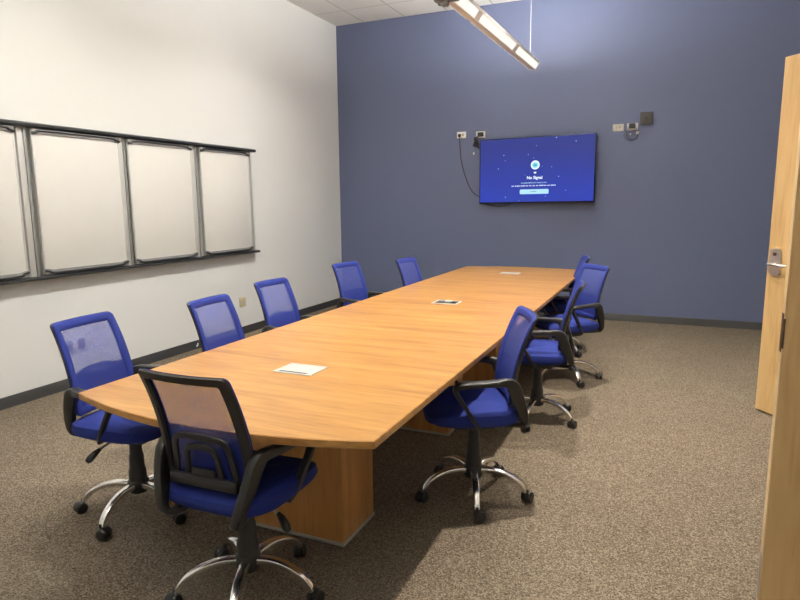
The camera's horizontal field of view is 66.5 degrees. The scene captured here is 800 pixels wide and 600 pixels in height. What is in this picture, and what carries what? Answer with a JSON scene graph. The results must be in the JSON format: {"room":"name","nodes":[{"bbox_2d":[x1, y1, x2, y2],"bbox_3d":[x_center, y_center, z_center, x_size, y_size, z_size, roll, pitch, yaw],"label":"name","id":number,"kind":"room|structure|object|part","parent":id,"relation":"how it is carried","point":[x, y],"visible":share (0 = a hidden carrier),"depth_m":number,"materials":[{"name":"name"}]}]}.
{"room":"conference room","nodes":[
{"label":"conference room","id":0,"kind":"room"},
{"bbox_2d":[0,0,341,397],"bbox_3d":[-2.883,-1.198,4.576,0.100,3.965,9.912,3,10,23],"label":"wall","id":1,"kind":"structure","parent":0,"point":[259,75],"depth_m":6.06,"materials":[{"name":"white paint"}]},
{"bbox_2d":[0,119,260,285],"bbox_3d":[-2.434,-0.870,5.423,0.085,1.182,3.725,3,10,23],"label":"whiteboard frame","id":2,"kind":"structure","parent":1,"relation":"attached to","point":[19,126],"depth_m":5.16,"materials":[{"name":"silver metal"}]},
{"bbox_2d":[0,125,29,280],"bbox_3d":[-2.978,-0.658,4.153,0.037,1.107,0.830,3,10,23],"label":"whiteboard","id":3,"kind":"object","parent":2,"relation":"attached to","point":[13,253],"visible":1,"depth_m":4.45,"materials":[{"name":"ceramic"}]},
{"bbox_3d":[-2.821,-0.719,4.524,0.022,1.085,0.014,3,10,23],"label":"frame","id":4,"kind":"part","parent":3,"relation":"part of","materials":[{"name":"silver metal"}]},
{"bbox_2d":[29,128,129,274],"bbox_3d":[-2.598,-0.799,5.009,0.037,1.107,0.805,3,10,23],"label":"whiteboard","id":5,"kind":"object","parent":2,"relation":"attached to","point":[78,178],"visible":1,"depth_m":4.96,"materials":[{"name":"ceramic"}]},
{"bbox_3d":[-2.763,-0.740,4.654,0.022,1.085,0.014,3,10,23],"label":"frame","id":6,"kind":"part","parent":5,"relation":"part of","materials":[{"name":"silver metal"}]},
{"bbox_3d":[-2.446,-0.858,5.369,0.022,1.085,0.014,3,10,23],"label":"frame","id":7,"kind":"part","parent":5,"relation":"part of","materials":[{"name":"silver metal"}]},
{"bbox_3d":[-2.440,-1.437,5.332,0.085,0.034,3.725,3,10,23],"label":"rail","id":8,"kind":"part","parent":2,"relation":"part of","materials":[{"name":"grey metal"}]},
{"bbox_3d":[-2.429,-0.301,5.514,0.085,0.028,3.725,3,10,23],"label":"rail","id":9,"kind":"part","parent":2,"relation":"part of","materials":[{"name":"grey metal"}]},
{"bbox_2d":[125,139,197,263],"bbox_3d":[-2.241,-0.931,5.811,0.037,1.107,0.790,3,10,23],"label":"whiteboard","id":10,"kind":"object","parent":2,"relation":"attached to","point":[160,177],"visible":1,"depth_m":5.77,"materials":[{"name":"ceramic"}]},
{"bbox_3d":[-2.404,-0.874,5.463,0.022,1.085,0.014,3,10,23],"label":"frame","id":11,"kind":"part","parent":10,"relation":"part of","materials":[{"name":"silver metal"}]},
{"bbox_3d":[-2.092,-0.989,6.165,0.022,1.085,0.014,3,10,23],"label":"frame","id":12,"kind":"part","parent":10,"relation":"part of","materials":[{"name":"silver metal"}]},
{"bbox_2d":[198,147,253,255],"bbox_3d":[-1.874,-1.067,6.638,0.037,1.107,0.790,3,10,23],"label":"whiteboard","id":13,"kind":"object","parent":2,"relation":"attached to","point":[224,174],"visible":1,"depth_m":6.60,"materials":[{"name":"ceramic"}]},
{"bbox_3d":[-2.037,-1.010,6.290,0.022,1.085,0.014,3,10,23],"label":"frame","id":14,"kind":"part","parent":13,"relation":"part of","materials":[{"name":"silver metal"}]},
{"bbox_3d":[-1.725,-1.125,6.991,0.022,1.085,0.014,3,10,23],"label":"frame","id":15,"kind":"part","parent":13,"relation":"part of","materials":[{"name":"silver metal"}]},
{"bbox_2d":[0,298,338,410],"bbox_3d":[-2.812,0.720,4.861,0.016,0.087,9.712,3,10,23],"label":"baseboard","id":16,"kind":"structure","parent":1,"relation":"attached to","point":[10,401],"depth_m":5.77,"materials":[{"name":"grey rubber"}]},
{"bbox_2d":[239,297,245,306],"bbox_3d":[-1.820,0.025,7.059,0.008,0.110,0.110,3,10,23],"label":"wall outlet","id":17,"kind":"object","parent":1,"relation":"attached to","point":[242,300],"visible":1,"depth_m":7.05,"materials":[{"name":"beige plastic"}]},
{"bbox_2d":[0,305,772,599],"bbox_3d":[-0.182,0.952,3.730,5.960,0.060,9.912,3,10,23],"label":"floor","id":18,"kind":"structure","parent":0,"point":[657,491],"depth_m":3.00,"materials":[{"name":"carpet"}]},
{"bbox_2d":[50,311,186,540],"bbox_3d":[-1.295,0.570,2.951,0.604,0.961,0.580,3,10,19],"label":"office chair","id":19,"kind":"object","parent":18,"relation":"on","point":[94,352],"visible":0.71,"depth_m":2.90,"materials":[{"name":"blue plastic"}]},
{"bbox_3d":[-1.507,0.300,2.991,0.152,0.437,0.387,3,10,19],"label":"frame","id":20,"kind":"part","parent":19,"relation":"part of","materials":[{"name":"blue plastic"}]},
{"bbox_3d":[-1.399,0.531,2.796,0.395,0.267,0.144,6,11,36],"label":"armrest","id":21,"kind":"part","parent":19,"relation":"part of","materials":[{"name":"black plastic"}]},
{"bbox_3d":[-1.451,0.942,3.010,0.240,0.109,0.038,-1,9,-4],"label":"leg","id":22,"kind":"part","parent":19,"relation":"part of","materials":[{"name":"silver metal"}]},
{"bbox_3d":[-1.273,0.572,2.955,0.464,0.083,0.484,3,10,19],"label":"seat","id":23,"kind":"part","parent":19,"relation":"part of","materials":[{"name":"blue fabric"}]},
{"bbox_3d":[-1.330,0.964,2.870,0.038,0.109,0.240,2,9,14],"label":"leg","id":24,"kind":"part","parent":19,"relation":"part of","materials":[{"name":"silver metal"}]},
{"bbox_3d":[-1.282,0.475,3.137,0.395,0.267,0.144,0,9,1],"label":"armrest","id":25,"kind":"part","parent":19,"relation":"part of","materials":[{"name":"black plastic"}]},
{"bbox_3d":[-1.173,0.922,3.123,0.240,0.109,0.038,-8,12,-40],"label":"leg","id":26,"kind":"part","parent":19,"relation":"part of","materials":[{"name":"silver metal"}]},
{"bbox_3d":[-1.159,0.951,2.940,0.240,0.109,0.038,5,11,31],"label":"leg","id":27,"kind":"part","parent":19,"relation":"part of","materials":[{"name":"silver metal"}]},
{"bbox_2d":[187,294,244,351],"bbox_3d":[-0.861,0.470,3.548,0.587,0.961,0.593,3,10,20],"label":"office chair","id":28,"kind":"object","parent":18,"relation":"on","point":[215,318],"visible":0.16,"depth_m":3.55,"materials":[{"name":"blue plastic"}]},
{"bbox_3d":[-1.073,0.204,3.563,0.152,0.437,0.387,3,10,20],"label":"frame","id":29,"kind":"part","parent":28,"relation":"part of","materials":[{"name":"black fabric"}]},
{"bbox_2d":[138,368,324,599],"bbox_3d":[-0.581,0.668,2.302,0.583,0.961,0.637,3,10,22],"label":"office chair","id":30,"kind":"object","parent":18,"relation":"on","point":[205,459],"visible":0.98,"depth_m":2.10,"materials":[{"name":"blue fabric"}]},
{"bbox_3d":[-0.790,0.604,2.305,0.144,0.267,0.395,0,9,5],"label":"armrest","id":31,"kind":"part","parent":30,"relation":"part of","materials":[{"name":"black plastic"}]},
{"bbox_3d":[-0.691,0.445,2.045,0.387,0.437,0.152,3,10,22],"label":"frame","id":32,"kind":"part","parent":30,"relation":"part of","materials":[{"name":"black plastic"}]},
{"bbox_3d":[-0.738,1.046,2.325,0.240,0.109,0.038,-4,10,-18],"label":"leg","id":33,"kind":"part","parent":30,"relation":"part of","materials":[{"name":"silver metal"}]},
{"bbox_3d":[-0.682,1.017,2.500,0.038,0.109,0.240,-7,11,-36],"label":"leg","id":34,"kind":"part","parent":30,"relation":"part of","materials":[{"name":"silver metal"}]},
{"bbox_3d":[-0.587,1.062,2.218,0.038,0.109,0.240,-1,9,0],"label":"leg","id":35,"kind":"part","parent":30,"relation":"part of","materials":[{"name":"silver metal"}]},
{"bbox_3d":[-0.594,0.669,2.310,0.484,0.083,0.464,3,10,22],"label":"seat","id":36,"kind":"part","parent":30,"relation":"part of","materials":[{"name":"blue fabric"}]},
{"bbox_3d":[-0.453,0.623,2.166,0.144,0.267,0.395,7,12,40],"label":"armrest","id":37,"kind":"part","parent":30,"relation":"part of","materials":[{"name":"black plastic"}]},
{"bbox_3d":[-0.496,1.015,2.501,0.038,0.109,0.240,6,11,35],"label":"leg","id":38,"kind":"part","parent":30,"relation":"part of","materials":[{"name":"silver metal"}]},
{"bbox_3d":[-0.438,1.043,2.327,0.240,0.109,0.038,2,10,18],"label":"leg","id":39,"kind":"part","parent":30,"relation":"part of","materials":[{"name":"silver metal"}]},
{"bbox_2d":[254,277,311,332],"bbox_3d":[-0.692,0.350,4.288,0.589,0.961,0.594,4,10,25],"label":"office chair","id":40,"kind":"object","parent":18,"relation":"on","point":[276,297],"visible":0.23,"depth_m":4.35,"materials":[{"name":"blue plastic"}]},
{"bbox_3d":[-0.882,0.075,4.358,0.152,0.437,0.387,4,10,25],"label":"frame","id":41,"kind":"part","parent":40,"relation":"part of","materials":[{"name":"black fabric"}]},
{"bbox_3d":[-0.802,0.307,4.152,0.395,0.267,0.144,8,12,43],"label":"armrest","id":42,"kind":"part","parent":40,"relation":"part of","materials":[{"name":"black plastic"}]},
{"bbox_3d":[-0.644,0.254,4.476,0.395,0.267,0.144,1,9,8],"label":"armrest","id":43,"kind":"part","parent":40,"relation":"part of","materials":[{"name":"black plastic"}]},
{"bbox_2d":[79,266,574,546],"bbox_3d":[0.358,0.385,4.668,1.350,0.751,5.504,3,10,23],"label":"conference table","id":44,"kind":"object","parent":18,"relation":"on","point":[340,382],"visible":0.91,"depth_m":2.85,"materials":[{"name":"brown wood"}]},
{"bbox_3d":[-0.457,0.320,2.819,0.166,0.004,0.113,3,10,23],"label":"lid","id":45,"kind":"part","parent":44,"relation":"part of","materials":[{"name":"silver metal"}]},
{"bbox_2d":[332,261,385,308],"bbox_3d":[-0.297,0.155,5.476,0.573,0.961,0.598,6,11,33],"label":"office chair","id":46,"kind":"object","parent":18,"relation":"on","point":[349,276],"visible":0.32,"depth_m":5.55,"materials":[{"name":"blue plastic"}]},
{"bbox_3d":[-0.464,-0.121,5.557,0.152,0.437,0.387,6,11,33],"label":"frame","id":47,"kind":"part","parent":46,"relation":"part of","materials":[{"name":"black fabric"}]},
{"bbox_3d":[-0.418,0.113,5.342,0.144,0.267,0.395,-8,12,-38],"label":"armrest","id":48,"kind":"part","parent":46,"relation":"part of","materials":[{"name":"black plastic"}]},
{"bbox_3d":[-0.216,0.062,5.642,0.395,0.267,0.144,2,10,16],"label":"armrest","id":49,"kind":"part","parent":46,"relation":"part of","materials":[{"name":"black plastic"}]},
{"bbox_2d":[395,257,422,286],"bbox_3d":[0.290,0.086,5.877,0.589,0.961,0.592,4,10,28],"label":"office chair","id":50,"kind":"object","parent":18,"relation":"on","point":[408,268],"visible":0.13,"depth_m":5.92,"materials":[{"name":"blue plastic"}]},
{"bbox_3d":[0.087,-0.185,5.922,0.152,0.437,0.387,4,10,28],"label":"frame","id":51,"kind":"part","parent":50,"relation":"part of","materials":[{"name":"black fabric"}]},
{"bbox_2d":[415,305,538,522],"bbox_3d":[0.370,0.534,3.080,0.602,0.961,0.578,-1,9,-1],"label":"office chair","id":52,"kind":"object","parent":18,"relation":"on","point":[472,406],"visible":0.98,"depth_m":3.03,"materials":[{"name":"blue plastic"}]},
{"bbox_3d":[0.226,0.911,3.110,0.240,0.109,0.038,-3,9,-15],"label":"leg","id":53,"kind":"part","parent":52,"relation":"part of","materials":[{"name":"silver metal"}]},
{"bbox_3d":[0.291,0.883,3.282,0.038,0.109,0.240,-6,11,-33],"label":"leg","id":54,"kind":"part","parent":52,"relation":"part of","materials":[{"name":"silver metal"}]},
{"bbox_3d":[0.350,0.535,3.091,0.464,0.083,0.484,-1,9,-1],"label":"seat","id":55,"kind":"part","parent":52,"relation":"part of","materials":[{"name":"blue fabric"}]},
{"bbox_3d":[0.371,0.928,2.995,0.038,0.109,0.240,0,9,3],"label":"leg","id":56,"kind":"part","parent":52,"relation":"part of","materials":[{"name":"silver metal"}]},
{"bbox_3d":[0.415,0.439,3.263,0.395,0.267,0.144,2,10,16],"label":"armrest","id":57,"kind":"part","parent":52,"relation":"part of","materials":[{"name":"black plastic"}]},
{"bbox_3d":[0.477,0.882,3.273,0.038,0.109,0.240,7,12,38],"label":"leg","id":58,"kind":"part","parent":52,"relation":"part of","materials":[{"name":"silver metal"}]},
{"bbox_3d":[0.424,0.497,2.902,0.395,0.267,0.144,-4,10,-19],"label":"armrest","id":59,"kind":"part","parent":52,"relation":"part of","materials":[{"name":"black plastic"}]},
{"bbox_3d":[0.526,0.910,3.096,0.240,0.109,0.038,3,10,20],"label":"leg","id":60,"kind":"part","parent":52,"relation":"part of","materials":[{"name":"silver metal"}]},
{"bbox_3d":[0.592,0.271,3.055,0.152,0.437,0.387,-1,9,-1],"label":"frame","id":61,"kind":"part","parent":52,"relation":"part of","materials":[{"name":"blue plastic"}]},
{"bbox_2d":[520,280,585,431],"bbox_3d":[0.942,0.353,4.172,0.597,0.961,0.595,2,10,17],"label":"office chair","id":62,"kind":"object","parent":18,"relation":"on","point":[539,354],"visible":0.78,"depth_m":4.06,"materials":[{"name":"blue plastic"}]},
{"bbox_3d":[0.931,0.697,4.399,0.038,0.109,0.240,-2,9,-7],"label":"leg","id":63,"kind":"part","parent":62,"relation":"part of","materials":[{"name":"silver metal"}]},
{"bbox_3d":[0.875,0.745,4.108,0.038,0.109,0.240,4,10,28],"label":"leg","id":64,"kind":"part","parent":62,"relation":"part of","materials":[{"name":"silver metal"}]},
{"bbox_3d":[0.924,0.352,4.192,0.464,0.083,0.484,2,10,17],"label":"seat","id":65,"kind":"part","parent":62,"relation":"part of","materials":[{"name":"blue fabric"}]},
{"bbox_3d":[0.938,0.317,3.989,0.395,0.267,0.144,-1,9,-1],"label":"armrest","id":66,"kind":"part","parent":62,"relation":"part of","materials":[{"name":"black plastic"}]},
{"bbox_3d":[1.043,0.261,4.334,0.395,0.267,0.144,6,11,34],"label":"armrest","id":67,"kind":"part","parent":62,"relation":"part of","materials":[{"name":"black plastic"}]},
{"bbox_3d":[1.094,0.710,4.311,0.240,0.109,0.038,-5,10,-25],"label":"leg","id":68,"kind":"part","parent":62,"relation":"part of","materials":[{"name":"silver metal"}]},
{"bbox_3d":[1.060,0.739,4.131,0.038,0.109,0.240,-9,12,-43],"label":"leg","id":69,"kind":"part","parent":62,"relation":"part of","materials":[{"name":"silver metal"}]},
{"bbox_3d":[1.156,0.101,4.081,0.152,0.437,0.387,2,10,17],"label":"frame","id":70,"kind":"part","parent":62,"relation":"part of","materials":[{"name":"plastic"}]},
{"bbox_2d":[535,255,590,357],"bbox_3d":[1.557,0.045,6.056,0.593,0.961,0.596,1,9,10],"label":"office chair","id":71,"kind":"object","parent":18,"relation":"on","point":[555,306],"visible":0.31,"depth_m":5.92,"materials":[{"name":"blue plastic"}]},
{"bbox_3d":[1.410,0.410,6.157,0.240,0.109,0.038,3,10,19],"label":"leg","id":72,"kind":"part","parent":71,"relation":"part of","materials":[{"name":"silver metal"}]},
{"bbox_3d":[1.531,0.048,6.049,0.464,0.083,0.484,1,9,10],"label":"seat","id":73,"kind":"part","parent":71,"relation":"part of","materials":[{"name":"blue fabric"}]},
{"bbox_3d":[1.569,0.013,5.849,0.395,0.267,0.144,-2,9,-8],"label":"armrest","id":74,"kind":"part","parent":71,"relation":"part of","materials":[{"name":"black plastic"}]},
{"bbox_2d":[535,263,609,387],"bbox_3d":[1.405,0.196,5.125,0.609,0.961,0.577,-4,10,-18],"label":"office chair","id":75,"kind":"object","parent":18,"relation":"on","point":[587,304],"visible":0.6,"depth_m":5.07,"materials":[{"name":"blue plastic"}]},
{"bbox_3d":[1.395,0.101,5.313,0.395,0.267,0.144,-1,9,-1],"label":"armrest","id":76,"kind":"part","parent":75,"relation":"part of","materials":[{"name":"black plastic"}]},
{"bbox_3d":[1.386,0.197,5.130,0.464,0.083,0.484,-4,10,-18],"label":"seat","id":77,"kind":"part","parent":75,"relation":"part of","materials":[{"name":"blue fabric"}]},
{"bbox_3d":[1.436,0.589,5.043,0.038,0.109,0.240,-2,9,-8],"label":"leg","id":78,"kind":"part","parent":75,"relation":"part of","materials":[{"name":"silver metal"}]},
{"bbox_3d":[1.569,0.567,5.171,0.240,0.109,0.038,1,9,10],"label":"leg","id":79,"kind":"part","parent":75,"relation":"part of","materials":[{"name":"silver metal"}]},
{"bbox_3d":[1.509,0.154,4.971,0.395,0.267,0.144,-7,11,-35],"label":"armrest","id":80,"kind":"part","parent":75,"relation":"part of","materials":[{"name":"black plastic"}]},
{"bbox_3d":[1.616,-0.078,5.165,0.152,0.437,0.387,-4,10,-18],"label":"frame","id":81,"kind":"part","parent":75,"relation":"part of","materials":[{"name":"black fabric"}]},
{"bbox_2d":[286,0,517,25],"bbox_3d":[-0.218,-3.022,3.091,5.960,0.060,9.912,3,10,23],"label":"ceiling","id":82,"kind":"structure","parent":0,"point":[335,12],"depth_m":7.86,"materials":[{"name":"tile"}]},
{"bbox_2d":[434,0,539,69],"bbox_3d":[-0.111,-2.475,3.291,0.168,1.132,7.810,4,11,24],"label":"pendant light","id":83,"kind":"object","parent":82,"relation":"hanging from","point":[471,11],"visible":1,"depth_m":5.23,"materials":[{"name":"white paint"}]},
{"bbox_2d":[336,0,799,321],"bbox_3d":[1.770,-1.766,7.844,5.760,3.965,0.100,3,10,23],"label":"wall","id":84,"kind":"structure","parent":0,"point":[680,215],"depth_m":7.50,"materials":[{"name":"blue paint"}]},
{"bbox_2d":[457,132,465,137],"bbox_3d":[0.819,-2.201,8.134,0.126,0.082,0.009,3,10,23],"label":"wall outlet","id":85,"kind":"object","parent":84,"relation":"attached to","point":[463,134],"visible":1,"depth_m":8.13,"materials":[{"name":"white plastic"}]},
{"bbox_2d":[473,132,483,154],"bbox_3d":[1.025,-2.061,8.040,0.145,0.284,0.044,3,10,23],"label":"power adapter","id":86,"kind":"object","parent":84,"relation":"attached to","point":[480,134],"visible":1,"depth_m":8.04,"materials":[{"name":"black plastic"}]},
{"bbox_2d":[476,131,484,137],"bbox_3d":[1.062,-2.179,8.030,0.126,0.082,0.009,3,10,23],"label":"wall outlet","id":87,"kind":"object","parent":84,"relation":"attached to","point":[477,131],"visible":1,"depth_m":8.03,"materials":[{"name":"white plastic"}]},
{"bbox_2d":[458,134,510,206],"bbox_3d":[1.143,-1.712,8.050,0.795,0.962,0.038,3,10,23],"label":"cable","id":88,"kind":"object","parent":84,"relation":"attached to","point":[459,135],"visible":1,"depth_m":8.16,"materials":[{"name":"black rubber"}]},
{"bbox_2d":[479,133,596,203],"bbox_3d":[1.726,-1.652,7.757,1.475,0.825,0.076,4,9,26],"label":"television","id":89,"kind":"object","parent":84,"relation":"attached to","point":[554,168],"visible":1,"depth_m":7.70,"materials":[{"name":"black"}]},
{"bbox_2d":[613,124,623,130],"bbox_3d":[2.630,-2.077,7.350,0.126,0.082,0.009,3,10,23],"label":"wall outlet","id":90,"kind":"object","parent":84,"relation":"attached to","point":[616,127],"visible":1,"depth_m":7.35,"materials":[{"name":"white plastic"}]},
{"bbox_2d":[624,123,638,140],"bbox_3d":[2.761,-2.001,7.276,0.169,0.203,0.049,3,10,23],"label":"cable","id":91,"kind":"object","parent":84,"relation":"attached to","point":[631,125],"visible":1,"depth_m":7.25,"materials":[{"name":"black plastic"}]},
{"bbox_2d":[627,123,637,129],"bbox_3d":[2.777,-2.071,7.286,0.126,0.082,0.009,3,10,23],"label":"wall outlet","id":92,"kind":"object","parent":84,"relation":"attached to","point":[636,124],"visible":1,"depth_m":7.28,"materials":[{"name":"white plastic"}]},
{"bbox_2d":[640,112,652,124],"bbox_3d":[2.909,-2.145,7.199,0.140,0.144,0.037,3,10,23],"label":"wall speaker","id":93,"kind":"object","parent":84,"relation":"attached to","point":[646,118],"visible":1,"depth_m":7.19,"materials":[{"name":"grey plastic"}]},
{"bbox_2d":[641,113,651,122],"bbox_3d":[2.904,-2.143,7.188,0.110,0.114,0.004,3,10,23],"label":"grille","id":94,"kind":"object","parent":93,"relation":"attached to","point":[645,117],"depth_m":7.19,"materials":[{"name":"grey plastic"}]},
{"bbox_2d":[537,312,762,329],"bbox_3d":[1.764,0.157,8.099,5.736,0.087,0.016,3,10,23],"label":"baseboard","id":95,"kind":"structure","parent":84,"relation":"attached to","point":[607,316],"depth_m":7.38,"materials":[{"name":"grey rubber"}]},
{"bbox_3d":[2.493,-0.872,2.241,0.120,3.965,9.912,3,10,23],"label":"wall","id":96,"kind":"structure","parent":0,"visible":0},
{"bbox_2d":[755,53,799,414],"bbox_3d":[2.645,-0.340,3.760,0.110,2.405,0.918,-3,9,-13],"label":"door","id":97,"kind":"structure","parent":96,"relation":"in","point":[790,106],"depth_m":4.11,"materials":[{"name":"brown wood"}]},
{"bbox_3d":[2.558,-0.258,4.157,0.012,0.184,0.090,-3,9,-13],"label":"handle plate","id":98,"kind":"part","parent":97,"relation":"part of","materials":[{"name":"metal"}]},
{"bbox_3d":[2.541,-0.234,4.100,0.057,0.026,0.135,-3,9,-13],"label":"lever","id":99,"kind":"part","parent":97,"relation":"part of","materials":[{"name":"metal"}]},
{"bbox_2d":[756,125,799,599],"bbox_3d":[1.683,-0.020,1.828,0.909,2.405,0.047,3,10,22],"label":"door frame","id":100,"kind":"structure","parent":96,"relation":"in","point":[779,562],"depth_m":2.06,"materials":[{"name":"brown wood"}]},
{"bbox_3d":[1.264,0.108,2.015,0.006,0.130,0.038,3,10,22],"label":"strike plate","id":101,"kind":"part","parent":100,"relation":"part of","materials":[{"name":"brown metal"}]}
]}

